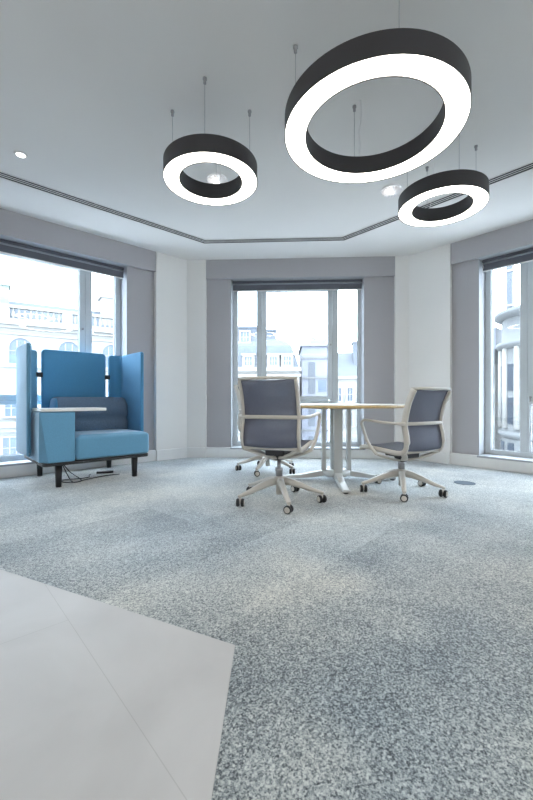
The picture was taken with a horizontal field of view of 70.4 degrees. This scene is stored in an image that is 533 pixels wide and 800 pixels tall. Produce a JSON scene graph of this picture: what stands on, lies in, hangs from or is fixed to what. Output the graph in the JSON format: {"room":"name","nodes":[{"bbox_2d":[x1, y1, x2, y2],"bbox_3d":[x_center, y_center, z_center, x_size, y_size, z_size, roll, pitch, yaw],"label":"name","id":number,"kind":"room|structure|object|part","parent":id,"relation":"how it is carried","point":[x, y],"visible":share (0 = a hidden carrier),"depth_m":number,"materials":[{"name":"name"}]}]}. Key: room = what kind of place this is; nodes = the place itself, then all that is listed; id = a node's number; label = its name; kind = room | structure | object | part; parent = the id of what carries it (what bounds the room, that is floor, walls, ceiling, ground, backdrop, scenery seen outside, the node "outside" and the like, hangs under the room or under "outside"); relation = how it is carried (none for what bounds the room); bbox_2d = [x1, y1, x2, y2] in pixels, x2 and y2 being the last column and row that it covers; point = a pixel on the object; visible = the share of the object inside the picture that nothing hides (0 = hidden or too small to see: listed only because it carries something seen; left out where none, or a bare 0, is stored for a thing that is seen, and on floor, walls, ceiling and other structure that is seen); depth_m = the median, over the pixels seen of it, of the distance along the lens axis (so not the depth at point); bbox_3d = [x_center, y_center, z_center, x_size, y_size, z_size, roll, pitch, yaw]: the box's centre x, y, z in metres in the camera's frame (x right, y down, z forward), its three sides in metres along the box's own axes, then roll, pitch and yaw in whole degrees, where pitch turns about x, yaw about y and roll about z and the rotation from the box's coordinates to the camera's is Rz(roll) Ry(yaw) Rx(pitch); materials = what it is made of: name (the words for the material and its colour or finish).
{"room":"office meeting area","nodes":[
{"label":"office meeting area","id":0,"kind":"room"},
{"bbox_2d":[0,208,186,449],"bbox_3d":[-2.563,-0.575,4.248,3.533,2.750,0.432,0,0,-42],"label":"wall","id":1,"kind":"structure","parent":0,"point":[156,281],"depth_m":4.97,"materials":[{"name":"white paint"}]},
{"bbox_2d":[0,253,120,461],"bbox_3d":[-2.614,-0.512,4.291,1.903,2.350,0.108,0,0,-42],"label":"window","id":2,"kind":"structure","parent":1,"relation":"in","point":[84,277],"depth_m":4.62,"materials":[{"name":"paint"}]},
{"bbox_3d":[-2.624,-0.810,4.289,1.042,1.626,0.070,0,0,-42],"label":"sash","id":3,"kind":"part","parent":2,"relation":"part of","materials":[{"name":"paint"}]},
{"bbox_2d":[0,239,123,278],"bbox_3d":[-2.537,-1.610,4.206,1.879,0.144,0.090,0,0,-42],"label":"roller blind","id":4,"kind":"object","parent":2,"relation":"attached to","point":[8,247],"visible":1,"depth_m":4.31,"materials":[{"name":"grey fabric"}]},
{"bbox_2d":[0,234,128,466],"bbox_3d":[-2.519,-0.505,4.186,1.915,2.370,0.264,0,0,-42],"label":"trim","id":5,"kind":"structure","parent":1,"relation":"attached to","point":[5,237],"depth_m":4.56,"materials":[{"name":"white paint"}]},
{"bbox_2d":[0,447,186,478],"bbox_3d":[-2.434,0.730,4.104,3.533,0.140,0.081,0,0,-42],"label":"baseboard","id":6,"kind":"structure","parent":1,"relation":"attached to","point":[167,454],"depth_m":4.44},
{"bbox_2d":[0,457,532,799],"bbox_3d":[0.179,0.900,1.168,8.933,0.200,8.878,0,0,0],"label":"floor","id":7,"kind":"structure","parent":0,"point":[383,643],"depth_m":1.55,"materials":[{"name":"carpet"}]},
{"bbox_2d":[16,343,148,487],"bbox_3d":[-1.892,0.128,3.947,1.108,1.345,0.867,0,0,-43],"label":"sofa","id":8,"kind":"object","parent":7,"relation":"on","point":[75,422],"visible":1,"depth_m":3.97,"materials":[{"name":"blue fabric"}]},
{"bbox_3d":[-2.398,0.697,3.997,0.058,0.206,0.058,0,0,-43],"label":"leg","id":9,"kind":"part","parent":8,"relation":"part of","materials":[{"name":"black rubber"}]},
{"bbox_3d":[-1.913,0.697,3.478,0.058,0.206,0.058,0,0,-43],"label":"leg","id":10,"kind":"part","parent":8,"relation":"part of","materials":[{"name":"black rubber"}]},
{"bbox_2d":[49,397,127,430],"bbox_3d":[-1.968,0.158,4.218,0.760,0.384,0.262,0,0,-43],"label":"cushion","id":11,"kind":"object","parent":8,"relation":"on","point":[115,416],"depth_m":4.16,"materials":[{"name":"fabric"}]},
{"bbox_3d":[-1.871,0.697,4.488,0.058,0.206,0.058,0,0,-43],"label":"leg","id":12,"kind":"part","parent":8,"relation":"part of","materials":[{"name":"black rubber"}]},
{"bbox_2d":[75,429,148,459],"bbox_3d":[-1.722,0.447,3.988,0.727,0.234,0.655,0,0,-43],"label":"seat cushion","id":13,"kind":"object","parent":8,"relation":"on","point":[90,444],"depth_m":3.76,"materials":[{"name":"blue fabric"}]},
{"bbox_3d":[-1.387,0.697,3.969,0.058,0.206,0.058,0,0,-43],"label":"leg","id":14,"kind":"part","parent":8,"relation":"part of","materials":[{"name":"black rubber"}]},
{"bbox_2d":[62,465,118,482],"bbox_3d":[-1.828,0.703,3.862,0.248,0.201,0.591,0,0,31],"label":"power cable","id":15,"kind":"object","parent":7,"relation":"on","point":[62,465],"visible":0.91,"depth_m":3.67,"materials":[{"name":"black rubber"}]},
{"bbox_2d":[96,470,113,473],"bbox_3d":[-1.770,0.788,4.145,0.170,0.021,0.056,0,0,-20],"label":"strip","id":16,"kind":"object","parent":7,"relation":"on","point":[106,471],"visible":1,"depth_m":4.12,"materials":[{"name":"black rubber"}]},
{"bbox_2d":[0,569,234,799],"bbox_3d":[-1.976,0.798,-0.013,3.748,0.004,5.775,0,0,0],"label":"floor","id":17,"kind":"structure","parent":7,"relation":"on","point":[99,700],"depth_m":1.00,"materials":[{"name":"white tile"}]},
{"bbox_2d":[233,385,295,476],"bbox_3d":[0.029,0.311,4.273,0.715,0.978,0.715,0,0,40],"label":"office chair","id":18,"kind":"object","parent":7,"relation":"on","point":[262,460],"visible":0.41,"depth_m":4.26,"materials":[{"name":"beige plastic"}]},
{"bbox_3d":[-0.006,0.100,4.298,0.631,0.556,0.451,0,0,40],"label":"chair frame","id":19,"kind":"part","parent":18,"relation":"part of","materials":[{"name":"beige plastic"}]},
{"bbox_3d":[-0.169,0.670,4.288,0.281,0.121,0.231,0,0,40],"label":"leg","id":20,"kind":"part","parent":18,"relation":"part of","materials":[{"name":"beige plastic"}]},
{"bbox_3d":[-0.052,0.670,4.107,0.148,0.121,0.320,0,0,40],"label":"leg","id":21,"kind":"part","parent":18,"relation":"part of","materials":[{"name":"beige plastic"}]},
{"bbox_3d":[0.162,0.670,4.162,0.328,0.121,0.054,0,0,40],"label":"leg","id":22,"kind":"part","parent":18,"relation":"part of","materials":[{"name":"beige plastic"}]},
{"bbox_2d":[236,376,326,513],"bbox_3d":[0.119,0.316,3.003,0.708,0.968,0.713,0,0,18],"label":"office chair","id":23,"kind":"object","parent":7,"relation":"on","point":[271,416],"visible":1,"depth_m":2.76,"materials":[{"name":"grey fabric"}]},
{"bbox_3d":[-0.067,0.670,2.908,0.327,0.121,0.052,0,0,-28],"label":"leg","id":24,"kind":"part","parent":23,"relation":"part of","materials":[{"name":"beige plastic"}]},
{"bbox_3d":[-0.034,0.670,3.127,0.327,0.121,0.052,0,0,45],"label":"leg","id":25,"kind":"part","parent":23,"relation":"part of","materials":[{"name":"beige plastic"}]},
{"bbox_3d":[0.017,0.102,2.740,0.420,0.502,0.110,0,0,18],"label":"backrest","id":26,"kind":"part","parent":23,"relation":"part of","materials":[{"name":"fabric"}]},
{"bbox_3d":[0.091,0.110,2.969,0.451,0.556,0.631,0,0,18],"label":"chair frame","id":27,"kind":"part","parent":23,"relation":"part of","materials":[{"name":"beige plastic"}]},
{"bbox_3d":[0.089,0.253,2.962,0.610,0.312,0.456,0,0,18],"label":"armrest","id":28,"kind":"part","parent":23,"relation":"part of","materials":[{"name":"beige plastic"}]},
{"bbox_3d":[0.112,0.359,3.032,0.420,0.057,0.499,0,0,18],"label":"seat","id":29,"kind":"part","parent":23,"relation":"part of","materials":[{"name":"fabric"}]},
{"bbox_3d":[0.131,0.670,2.809,0.052,0.121,0.327,0,0,-10],"label":"leg","id":30,"kind":"part","parent":23,"relation":"part of","materials":[{"name":"beige plastic"}]},
{"bbox_3d":[0.286,0.670,2.967,0.327,0.121,0.052,0,0,9],"label":"leg","id":31,"kind":"part","parent":23,"relation":"part of","materials":[{"name":"beige plastic"}]},
{"bbox_2d":[283,404,404,493],"bbox_3d":[0.700,0.421,3.800,1.360,0.758,1.360,0,0,0],"label":"meeting table","id":32,"kind":"object","parent":7,"relation":"on","point":[336,470],"visible":0.8,"depth_m":3.69,"materials":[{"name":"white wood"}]},
{"bbox_2d":[359,387,451,501],"bbox_3d":[1.185,0.348,3.317,0.702,0.903,0.708,0,0,-29],"label":"office chair","id":33,"kind":"object","parent":7,"relation":"on","point":[421,424],"visible":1,"depth_m":3.10,"materials":[{"name":"grey fabric"}]},
{"bbox_3d":[0.990,0.670,3.293,0.327,0.121,0.052,0,0,-2],"label":"leg","id":34,"kind":"part","parent":33,"relation":"part of","materials":[{"name":"beige plastic"}]},
{"bbox_3d":[1.159,0.424,3.334,0.420,0.057,0.499,0,0,-29],"label":"seat","id":35,"kind":"part","parent":33,"relation":"part of","materials":[{"name":"fabric"}]},
{"bbox_3d":[1.195,0.318,3.270,0.610,0.312,0.456,0,0,-29],"label":"armrest","id":36,"kind":"part","parent":33,"relation":"part of","materials":[{"name":"beige plastic"}]},
{"bbox_3d":[1.126,0.670,3.119,0.052,0.121,0.327,0,0,16],"label":"leg","id":37,"kind":"part","parent":33,"relation":"part of","materials":[{"name":"beige plastic"}]},
{"bbox_3d":[1.191,0.175,3.276,0.451,0.556,0.631,0,0,-29],"label":"chair frame","id":38,"kind":"part","parent":33,"relation":"part of","materials":[{"name":"beige plastic"}]},
{"bbox_3d":[1.329,0.670,3.194,0.182,0.121,0.309,0,0,-29],"label":"leg","id":39,"kind":"part","parent":33,"relation":"part of","materials":[{"name":"beige plastic"}]},
{"bbox_3d":[1.308,0.167,3.066,0.420,0.502,0.110,0,0,-29],"label":"backrest","id":40,"kind":"part","parent":33,"relation":"part of","materials":[{"name":"fabric"}]},
{"bbox_2d":[454,481,475,484],"bbox_3d":[1.910,0.798,3.645,0.188,0.004,0.188,0,0,0],"label":"floor outlet","id":41,"kind":"object","parent":7,"relation":"on","point":[456,482],"visible":1,"depth_m":3.65,"materials":[{"name":"grey metal"}]},
{"bbox_2d":[0,0,532,259],"bbox_3d":[0.217,-2.075,1.189,9.347,0.250,9.306,0,0,0],"label":"ceiling","id":42,"kind":"structure","parent":0,"point":[90,89],"depth_m":2.58,"materials":[{"name":"paint"}]},
{"bbox_2d":[14,150,27,158],"bbox_3d":[-1.950,-1.945,3.000,0.094,0.010,0.094,0,0,0],"label":"recessed light","id":43,"kind":"object","parent":42,"relation":"in","point":[20,154],"visible":1,"depth_m":2.99,"materials":[{"name":"white plastic"}]},
{"bbox_3d":[-1.950,-1.945,3.000,0.066,0.008,0.066,0,0,0],"label":"lamp bulb","id":44,"kind":"part","parent":43,"relation":"part of","materials":[{"name":"white glass"}]},
{"bbox_2d":[163,76,256,205],"bbox_3d":[-0.374,-1.710,2.550,0.624,0.480,0.624,0,0,0],"label":"ring light","id":45,"kind":"object","parent":42,"relation":"hanging from","point":[185,151],"visible":1,"depth_m":2.41,"materials":[{"name":"grey metal"}]},
{"bbox_2d":[164,152,256,204],"bbox_3d":[-0.374,-1.480,2.550,0.615,0.012,0.615,0,0,0],"label":"diffuser","id":46,"kind":"object","parent":45,"relation":"attached to","point":[176,162],"depth_m":2.48,"materials":[{"name":"white plastic"}]},
{"bbox_2d":[206,173,226,183],"bbox_3d":[-0.440,-1.934,3.340,0.190,0.032,0.190,0,0,0],"label":"recessed light","id":47,"kind":"object","parent":42,"relation":"in","point":[223,179],"visible":0.73,"depth_m":3.31,"materials":[{"name":"white plastic"}]},
{"bbox_2d":[0,162,532,243],"bbox_3d":[0.235,-1.947,3.323,6.966,0.006,2.724,0,0,6],"label":"ceiling vent","id":48,"kind":"object","parent":42,"relation":"in","point":[527,167],"visible":1,"depth_m":3.98,"materials":[{"name":"metal"}]},
{"bbox_2d":[285,28,471,183],"bbox_3d":[0.583,-1.710,2.085,0.964,0.480,0.964,0,0,0],"label":"ring light","id":49,"kind":"object","parent":42,"relation":"hanging from","point":[430,58],"visible":1,"depth_m":1.81,"materials":[{"name":"grey metal"}]},
{"bbox_3d":[0.612,-1.763,2.483,0.019,0.370,0.056,0,0,0],"label":"power cord","id":50,"kind":"part","parent":49,"relation":"part of","materials":[{"name":"grey metal"}]},
{"bbox_2d":[380,184,401,196],"bbox_3d":[1.156,-1.934,3.510,0.190,0.032,0.190,0,0,0],"label":"recessed light","id":51,"kind":"object","parent":42,"relation":"in","point":[396,189],"visible":1,"depth_m":3.49,"materials":[{"name":"white plastic"}]},
{"bbox_2d":[398,145,488,226],"bbox_3d":[1.344,-1.710,2.900,0.630,0.480,0.630,0,0,0],"label":"ring light","id":52,"kind":"object","parent":42,"relation":"hanging from","point":[472,183],"visible":0.96,"depth_m":2.78,"materials":[{"name":"grey metal"}]},
{"bbox_2d":[399,185,488,225],"bbox_3d":[1.344,-1.480,2.900,0.621,0.012,0.621,0,0,0],"label":"diffuser","id":53,"kind":"object","parent":52,"relation":"attached to","point":[479,194],"depth_m":2.85,"materials":[{"name":"white plastic"}]},
{"bbox_2d":[187,256,408,447],"bbox_3d":[0.420,-0.575,5.402,3.053,2.750,0.432,0,0,3],"label":"wall","id":54,"kind":"structure","parent":0,"point":[386,279],"depth_m":5.21,"materials":[{"name":"white paint"}]},
{"bbox_2d":[187,447,393,458],"bbox_3d":[0.410,0.730,5.208,3.053,0.140,0.080,0,0,3],"label":"baseboard","id":55,"kind":"structure","parent":54,"relation":"attached to","point":[192,452],"depth_m":5.24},
{"bbox_2d":[233,290,360,445],"bbox_3d":[0.434,-0.512,5.466,1.838,2.350,0.108,0,0,3],"label":"window","id":56,"kind":"structure","parent":54,"relation":"in","point":[332,295],"depth_m":5.44,"materials":[{"name":"paint"}]},
{"bbox_3d":[0.442,-0.810,5.472,1.012,1.626,0.070,0,0,3],"label":"sash","id":57,"kind":"part","parent":56,"relation":"part of","materials":[{"name":"glass"}]},
{"bbox_2d":[230,276,364,449],"bbox_3d":[0.427,-0.505,5.326,1.850,2.370,0.264,0,0,3],"label":"trim","id":58,"kind":"structure","parent":54,"relation":"attached to","point":[332,277],"depth_m":5.30,"materials":[{"name":"white paint"}]},
{"bbox_2d":[233,279,361,291],"bbox_3d":[0.428,-1.610,5.353,1.814,0.144,0.090,0,0,3],"label":"roller blind","id":59,"kind":"object","parent":54,"relation":"attached to","point":[347,284],"visible":1,"depth_m":5.31,"materials":[{"name":"grey fabric"}]},
{"bbox_2d":[409,219,532,463],"bbox_3d":[3.270,-0.575,3.939,0.432,2.750,3.541,0,0,-42],"label":"wall","id":60,"kind":"structure","parent":0,"point":[443,280],"depth_m":4.72,"materials":[{"name":"white paint"}]},
{"bbox_2d":[416,452,532,473],"bbox_3d":[3.126,0.730,3.809,0.081,0.140,3.541,0,0,-42],"label":"baseboard","id":61,"kind":"structure","parent":60,"relation":"attached to","point":[470,460],"depth_m":4.48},
{"bbox_2d":[477,243,532,462],"bbox_3d":[3.216,-0.505,3.886,0.264,2.370,1.855,0,0,-42],"label":"trim","id":62,"kind":"structure","parent":60,"relation":"attached to","point":[482,454],"depth_m":4.55,"materials":[{"name":"white paint"}]},
{"bbox_2d":[485,261,532,457],"bbox_3d":[3.321,-0.512,3.980,0.108,2.350,1.843,0,0,-42],"label":"window","id":63,"kind":"structure","parent":60,"relation":"in","point":[526,269],"depth_m":4.37,"materials":[{"name":"paint"}]},
{"bbox_2d":[482,248,532,291],"bbox_3d":[3.234,-1.491,3.906,0.090,0.382,1.824,0,0,-42],"label":"roller blind","id":64,"kind":"object","parent":63,"relation":"attached to","point":[523,256],"visible":1,"depth_m":4.35,"materials":[{"name":"grey fabric"}]},
{"bbox_3d":[3.340,-0.810,3.968,0.070,1.626,0.994,0,0,-42],"label":"sash","id":65,"kind":"part","parent":63,"relation":"part of","materials":[{"name":"paint"}]},
{"label":"outside","id":66,"kind":"structure","parent":0,"visible":0},
{"bbox_3d":[0.000,9.950,48.250,120.000,0.300,83.500,0,0,0],"label":"ground","id":67,"kind":"structure","parent":66,"visible":0},
{"bbox_2d":[0,282,112,454],"bbox_3d":[-14.715,1.575,21.552,18.600,16.450,4.450,0,0,-33],"label":"classical building","id":68,"kind":"structure","parent":67,"relation":"on","point":[43,327],"depth_m":20.73,"materials":[{"name":"stone"}]},
{"bbox_3d":[-13.482,0.425,20.204,0.800,0.850,0.015,0,0,-33],"label":"pane","id":69,"kind":"part","parent":68,"relation":"part of","materials":[{"name":"glass"}]},
{"bbox_3d":[-13.524,2.550,20.177,0.900,1.100,0.015,0,0,-33],"label":"pane","id":70,"kind":"part","parent":68,"relation":"part of","materials":[{"name":"glass"}]},
{"bbox_3d":[-13.230,-2.636,20.367,1.050,1.372,0.015,0,0,-33],"label":"pane","id":71,"kind":"part","parent":68,"relation":"part of","materials":[{"name":"clear glass"}]},
{"bbox_3d":[-13.626,0.075,19.875,18.600,8.450,0.450,0,0,-33],"label":"cornice","id":72,"kind":"part","parent":68,"relation":"part of","materials":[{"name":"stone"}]},
{"bbox_3d":[-13.728,-4.590,19.940,18.500,0.880,0.370,0,0,-33],"label":"balustrade","id":73,"kind":"part","parent":68,"relation":"part of","materials":[{"name":"stone"}]},
{"bbox_3d":[-11.301,-2.636,21.620,1.050,1.372,0.015,0,0,-33],"label":"pane","id":74,"kind":"part","parent":68,"relation":"part of","materials":[{"name":"clear glass"}]},
{"bbox_3d":[-9.372,-2.636,22.872,1.050,1.372,0.015,0,0,-33],"label":"pane","id":75,"kind":"part","parent":68,"relation":"part of","materials":[{"name":"clear glass"}]},
{"bbox_2d":[238,326,300,440],"bbox_3d":[-0.927,2.675,25.273,6.200,14.250,7.350,0,0,3],"label":"building","id":76,"kind":"structure","parent":67,"relation":"on","point":[281,360],"depth_m":21.98,"materials":[{"name":"stone"}]},
{"bbox_3d":[-1.296,-3.790,22.817,0.500,0.620,0.015,0,0,3],"label":"pane","id":77,"kind":"part","parent":76,"relation":"part of","materials":[{"name":"clear glass"}]},
{"bbox_3d":[-1.054,-2.250,21.903,0.420,0.500,0.015,0,0,3],"label":"pane","id":78,"kind":"part","parent":76,"relation":"part of","materials":[{"name":"glass"}]},
{"bbox_3d":[-1.110,0.010,21.778,6.200,3.780,0.350,0,0,3],"label":"cornice","id":79,"kind":"part","parent":76,"relation":"part of","materials":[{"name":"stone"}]},
{"bbox_3d":[0.394,-2.250,21.827,0.420,0.500,0.015,0,0,3],"label":"pane","id":80,"kind":"part","parent":76,"relation":"part of","materials":[{"name":"glass"}]},
{"bbox_3d":[1.193,-2.250,21.785,0.420,0.500,0.015,0,0,3],"label":"pane","id":81,"kind":"part","parent":76,"relation":"part of","materials":[{"name":"glass"}]},
{"bbox_2d":[298,337,328,440],"bbox_3d":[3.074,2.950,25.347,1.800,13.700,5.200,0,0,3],"label":"modern building","id":82,"kind":"structure","parent":67,"relation":"on","point":[312,355],"depth_m":22.94,"materials":[{"name":"grey stone"}]},
{"bbox_2d":[338,341,356,441],"bbox_3d":[7.048,3.075,24.961,5.650,13.450,6.250,0,0,8],"label":"building","id":83,"kind":"structure","parent":67,"relation":"on","point":[347,362],"depth_m":22.40,"materials":[{"name":"stone"}]},
{"bbox_3d":[6.631,0.400,21.990,5.650,3.600,0.250,0,0,8],"label":"cornice","id":84,"kind":"part","parent":83,"relation":"part of","materials":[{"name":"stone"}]},
{"bbox_3d":[4.926,-0.325,22.328,0.280,0.750,0.015,0,0,8],"label":"pane","id":85,"kind":"part","parent":83,"relation":"part of","materials":[{"name":"clear glass"}]},
{"bbox_2d":[493,327,501,449],"bbox_3d":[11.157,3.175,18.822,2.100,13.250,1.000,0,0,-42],"label":"building","id":86,"kind":"structure","parent":67,"relation":"on","point":[497,333],"depth_m":17.93,"materials":[{"name":"stone"}]},
{"bbox_2d":[493,327,501,348],"bbox_3d":[11.107,-2.925,18.354,1.000,1.050,0.330,0,0,-42],"label":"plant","id":87,"kind":"object","parent":86,"relation":"on","point":[497,333],"depth_m":17.98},
{"bbox_2d":[505,265,514,308],"bbox_3d":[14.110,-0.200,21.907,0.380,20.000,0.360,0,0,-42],"label":"slim tower","id":88,"kind":"structure","parent":67,"relation":"on","point":[509,270],"depth_m":21.79,"materials":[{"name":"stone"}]},
{"bbox_2d":[494,305,532,451],"bbox_3d":[14.096,3.010,14.600,6.300,13.580,9.100,0,0,-42],"label":"building","id":89,"kind":"structure","parent":67,"relation":"on","point":[508,350],"depth_m":15.81,"materials":[{"name":"grey stone"}]}
]}

